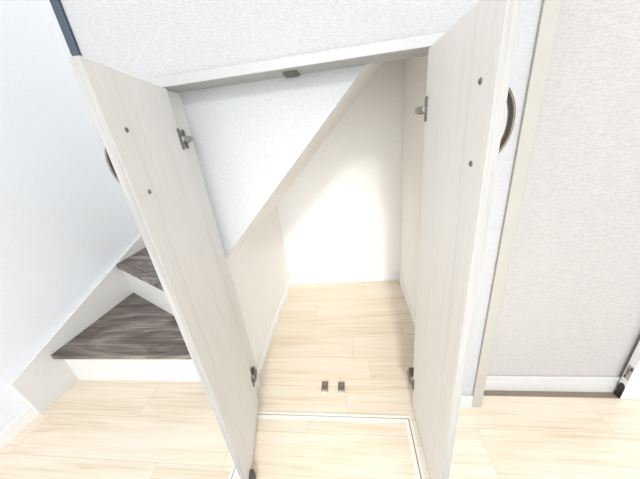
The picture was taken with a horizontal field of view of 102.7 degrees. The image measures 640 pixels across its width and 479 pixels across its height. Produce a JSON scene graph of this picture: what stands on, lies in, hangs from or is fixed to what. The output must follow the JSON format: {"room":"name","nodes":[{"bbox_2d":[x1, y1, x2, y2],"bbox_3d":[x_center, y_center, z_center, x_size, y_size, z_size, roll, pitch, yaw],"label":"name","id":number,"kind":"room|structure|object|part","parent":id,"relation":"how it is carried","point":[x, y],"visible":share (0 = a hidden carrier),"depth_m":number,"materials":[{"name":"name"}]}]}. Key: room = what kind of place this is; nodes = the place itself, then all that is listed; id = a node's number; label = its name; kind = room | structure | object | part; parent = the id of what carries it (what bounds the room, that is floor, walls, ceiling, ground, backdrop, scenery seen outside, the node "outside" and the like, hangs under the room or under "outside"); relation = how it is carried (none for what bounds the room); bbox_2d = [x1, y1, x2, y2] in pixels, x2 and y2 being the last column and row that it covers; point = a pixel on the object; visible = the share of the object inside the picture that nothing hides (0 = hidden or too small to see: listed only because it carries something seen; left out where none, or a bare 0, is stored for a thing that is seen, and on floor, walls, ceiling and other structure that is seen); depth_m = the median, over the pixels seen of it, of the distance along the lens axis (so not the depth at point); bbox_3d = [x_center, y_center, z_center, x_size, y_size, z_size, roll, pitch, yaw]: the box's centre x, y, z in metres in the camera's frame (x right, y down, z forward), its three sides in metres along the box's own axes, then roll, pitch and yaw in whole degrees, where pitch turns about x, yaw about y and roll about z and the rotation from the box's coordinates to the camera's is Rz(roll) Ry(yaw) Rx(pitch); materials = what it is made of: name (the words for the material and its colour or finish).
{"room":"hallway","nodes":[
{"label":"hallway","id":0,"kind":"room"},
{"bbox_2d":[0,0,139,430],"bbox_3d":[-1.587,-0.325,-0.600,0.100,3.400,4.296,-4,23,8],"label":"wall","id":1,"kind":"structure","parent":0,"point":[66,219],"depth_m":1.20,"materials":[{"name":"paint"}]},
{"bbox_2d":[0,406,38,449],"bbox_3d":[-1.400,1.395,-0.410,0.009,0.060,3.322,-4,23,8],"label":"baseboard","id":2,"kind":"structure","parent":1,"relation":"attached to","point":[29,414],"depth_m":1.05,"materials":[{"name":"white wood"}]},
{"bbox_2d":[226,205,289,364],"bbox_3d":[-0.321,0.213,1.404,0.070,0.599,0.812,-4,23,8],"label":"wall","id":3,"kind":"structure","parent":0,"point":[258,267],"depth_m":1.29,"materials":[{"name":"paint"}]},
{"bbox_2d":[167,90,260,394],"bbox_3d":[-0.338,0.138,0.883,0.022,1.141,0.085,-4,23,8],"label":"trim","id":4,"kind":"structure","parent":3,"relation":"attached to","point":[175,99],"depth_m":0.82,"materials":[{"name":"beige wood"}]},
{"bbox_2d":[256,279,291,374],"bbox_3d":[-0.252,0.465,1.505,0.010,0.045,0.812,-4,23,8],"label":"baseboard","id":5,"kind":"structure","parent":3,"relation":"attached to","point":[264,352],"depth_m":1.40,"materials":[{"name":"white wood"}]},
{"bbox_2d":[180,62,383,258],"bbox_3d":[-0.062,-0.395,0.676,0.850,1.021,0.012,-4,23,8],"label":"sloped ceiling","id":6,"kind":"structure","parent":0,"point":[247,137],"depth_m":0.72,"materials":[{"name":"paint"}]},
{"bbox_2d":[61,0,541,393],"bbox_3d":[-0.066,-0.462,0.599,1.019,2.400,0.074,-4,23,8],"label":"wall","id":7,"kind":"structure","parent":0,"point":[144,40],"depth_m":0.57,"materials":[{"name":"paint"}]},
{"bbox_2d":[49,0,81,55],"bbox_3d":[-0.581,-0.429,0.665,0.021,2.400,0.083,-4,23,8],"label":"post","id":8,"kind":"object","parent":7,"relation":"attached to","point":[57,6],"visible":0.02,"depth_m":0.59,"materials":[{"name":"metal"}]},
{"bbox_2d":[68,55,258,478],"bbox_3d":[-0.316,0.195,0.739,0.069,1.132,0.341,-8,23,-4],"label":"door","id":9,"kind":"structure","parent":7,"relation":"in","point":[134,118],"depth_m":0.58,"materials":[{"name":"white laminate"}]},
{"bbox_3d":[-0.363,-0.136,0.463,0.035,0.122,0.016,-8,23,-4],"label":"handle","id":10,"kind":"part","parent":9,"relation":"part of","materials":[{"name":"brown metal"}]},
{"bbox_3d":[-0.369,-0.279,0.711,0.008,0.050,0.028,-8,23,-4],"label":"mounting plate","id":11,"kind":"part","parent":9,"relation":"part of","materials":[{"name":"metal"}]},
{"bbox_3d":[-0.356,-0.270,0.686,0.012,0.014,0.059,-8,23,-4],"label":"arm","id":12,"kind":"part","parent":9,"relation":"part of","materials":[{"name":"metal"}]},
{"bbox_3d":[-0.259,0.550,1.030,0.012,0.014,0.059,-8,23,-4],"label":"arm","id":13,"kind":"part","parent":9,"relation":"part of","materials":[{"name":"metal"}]},
{"bbox_2d":[148,31,446,92],"bbox_3d":[-0.070,-0.415,0.615,0.692,0.022,0.085,-4,23,8],"label":"door frame","id":14,"kind":"structure","parent":7,"relation":"attached to","point":[415,46],"depth_m":0.59,"materials":[{"name":"white wood"}]},
{"bbox_2d":[283,70,299,77],"bbox_3d":[-0.070,-0.405,0.628,0.034,0.007,0.047,-4,23,8],"label":"door catch","id":15,"kind":"object","parent":14,"relation":"in","point":[288,74],"depth_m":0.61,"materials":[{"name":"grey plastic"}]},
{"bbox_2d":[412,55,427,379],"bbox_3d":[0.325,0.097,0.794,0.022,1.141,0.085,-4,23,8],"label":"trim","id":16,"kind":"structure","parent":7,"relation":"attached to","point":[427,55],"depth_m":0.75,"materials":[{"name":"beige wood"}]},
{"bbox_2d":[407,0,521,478],"bbox_3d":[0.298,0.159,0.652,0.052,1.132,0.350,-5,23,4],"label":"door","id":17,"kind":"structure","parent":7,"relation":"in","point":[468,92],"depth_m":0.47,"materials":[{"name":"white laminate"}]},
{"bbox_3d":[0.331,0.515,0.947,0.012,0.014,0.059,-4,23,7],"label":"arm","id":18,"kind":"part","parent":17,"relation":"part of","materials":[{"name":"metal"}]},
{"bbox_3d":[0.350,0.503,0.971,0.021,0.050,0.028,-4,23,7],"label":"mounting plate","id":19,"kind":"part","parent":17,"relation":"part of","materials":[{"name":"metal"}]},
{"bbox_3d":[0.235,-0.305,0.604,0.012,0.014,0.059,-4,23,7],"label":"arm","id":20,"kind":"part","parent":17,"relation":"part of","materials":[{"name":"metal"}]},
{"bbox_3d":[0.257,-0.168,0.366,0.035,0.122,0.016,-4,23,7],"label":"handle","id":21,"kind":"part","parent":17,"relation":"part of","materials":[{"name":"brown metal"}]},
{"bbox_2d":[460,394,472,407],"bbox_3d":[0.475,0.602,0.955,0.172,0.060,0.009,-4,23,8],"label":"baseboard","id":22,"kind":"structure","parent":7,"relation":"attached to","point":[466,399],"depth_m":0.94,"materials":[{"name":"white wood"}]},
{"bbox_2d":[472,0,562,406],"bbox_3d":[0.455,-0.491,0.524,0.034,2.400,0.078,-4,23,8],"label":"door frame","id":23,"kind":"structure","parent":7,"relation":"attached to","point":[550,10],"depth_m":0.62,"materials":[{"name":"beige wood"}]},
{"bbox_2d":[0,280,639,478],"bbox_3d":[0.396,1.126,-0.129,3.720,0.050,4.400,-4,23,8],"label":"floor","id":24,"kind":"structure","parent":0,"point":[360,335],"depth_m":1.00,"materials":[{"name":"brown wood"}]},
{"bbox_2d":[7,233,200,413],"bbox_3d":[-0.537,-0.026,1.228,1.455,1.220,0.986,-4,23,8],"label":"staircase","id":25,"kind":"structure","parent":24,"relation":"on","point":[125,327],"depth_m":1.22,"materials":[{"name":"brown wood"}]},
{"bbox_2d":[321,382,327,392],"bbox_3d":[0.020,0.627,1.087,0.026,0.010,0.050,-4,23,8],"label":"plate","id":26,"kind":"object","parent":24,"relation":"on","point":[324,389],"visible":1,"depth_m":1.08,"materials":[{"name":"brown plastic"}]},
{"bbox_2d":[228,411,424,478],"bbox_3d":[0.001,0.807,0.711,0.620,0.032,0.619,-4,23,8],"label":"floor hatch","id":27,"kind":"object","parent":24,"relation":"in","point":[287,445],"visible":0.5,"depth_m":0.88,"materials":[{"name":"beige wood"}]},
{"bbox_2d":[338,382,344,393],"bbox_3d":[0.090,0.624,1.076,0.028,0.010,0.050,-4,23,8],"label":"plate","id":28,"kind":"object","parent":24,"relation":"on","point":[341,385],"visible":1,"depth_m":1.07,"materials":[{"name":"brown plastic"}]},
{"bbox_2d":[483,390,617,397],"bbox_3d":[1.479,0.546,0.882,1.773,0.002,0.022,-4,23,8],"label":"floor track","id":29,"kind":"object","parent":24,"relation":"on","point":[486,392],"depth_m":0.96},
{"bbox_2d":[277,59,402,277],"bbox_3d":[-0.422,-1.251,1.281,1.818,3.400,0.100,-4,23,8],"label":"wall","id":30,"kind":"structure","parent":0,"point":[341,216],"depth_m":1.59,"materials":[{"name":"paint"}]},
{"bbox_2d":[290,273,399,283],"bbox_3d":[0.168,0.280,1.820,0.780,0.050,0.008,-4,23,8],"label":"baseboard","id":31,"kind":"structure","parent":30,"relation":"attached to","point":[394,276],"depth_m":1.81,"materials":[{"name":"white wood"}]},
{"bbox_2d":[400,56,426,313],"bbox_3d":[0.474,-0.307,1.094,0.090,1.620,0.812,-4,23,8],"label":"wall","id":32,"kind":"structure","parent":0,"point":[414,69],"depth_m":1.26,"materials":[{"name":"paint"}]},
{"bbox_2d":[399,274,414,325],"bbox_3d":[0.511,0.418,1.403,0.008,0.045,0.812,-4,23,8],"label":"baseboard","id":33,"kind":"structure","parent":32,"relation":"attached to","point":[400,278],"depth_m":1.52,"materials":[{"name":"beige wood"}]},
{"bbox_2d":[488,0,639,375],"bbox_3d":[1.340,-0.580,0.488,1.807,2.400,0.100,-4,23,8],"label":"wall","id":34,"kind":"structure","parent":0,"point":[570,305],"depth_m":0.72,"materials":[{"name":"paint"}]},
{"bbox_2d":[485,375,621,391],"bbox_3d":[1.477,0.505,0.883,1.773,0.076,0.009,-4,23,8],"label":"baseboard","id":35,"kind":"structure","parent":34,"relation":"attached to","point":[561,383],"depth_m":0.96,"materials":[{"name":"white wood"}]},
{"bbox_2d":[614,340,639,398],"bbox_3d":[1.440,-0.397,0.475,0.952,2.048,0.024,-4,23,8],"label":"door","id":36,"kind":"structure","parent":34,"relation":"in","point":[628,387],"depth_m":0.89,"materials":[{"name":"white wood"}]}
]}

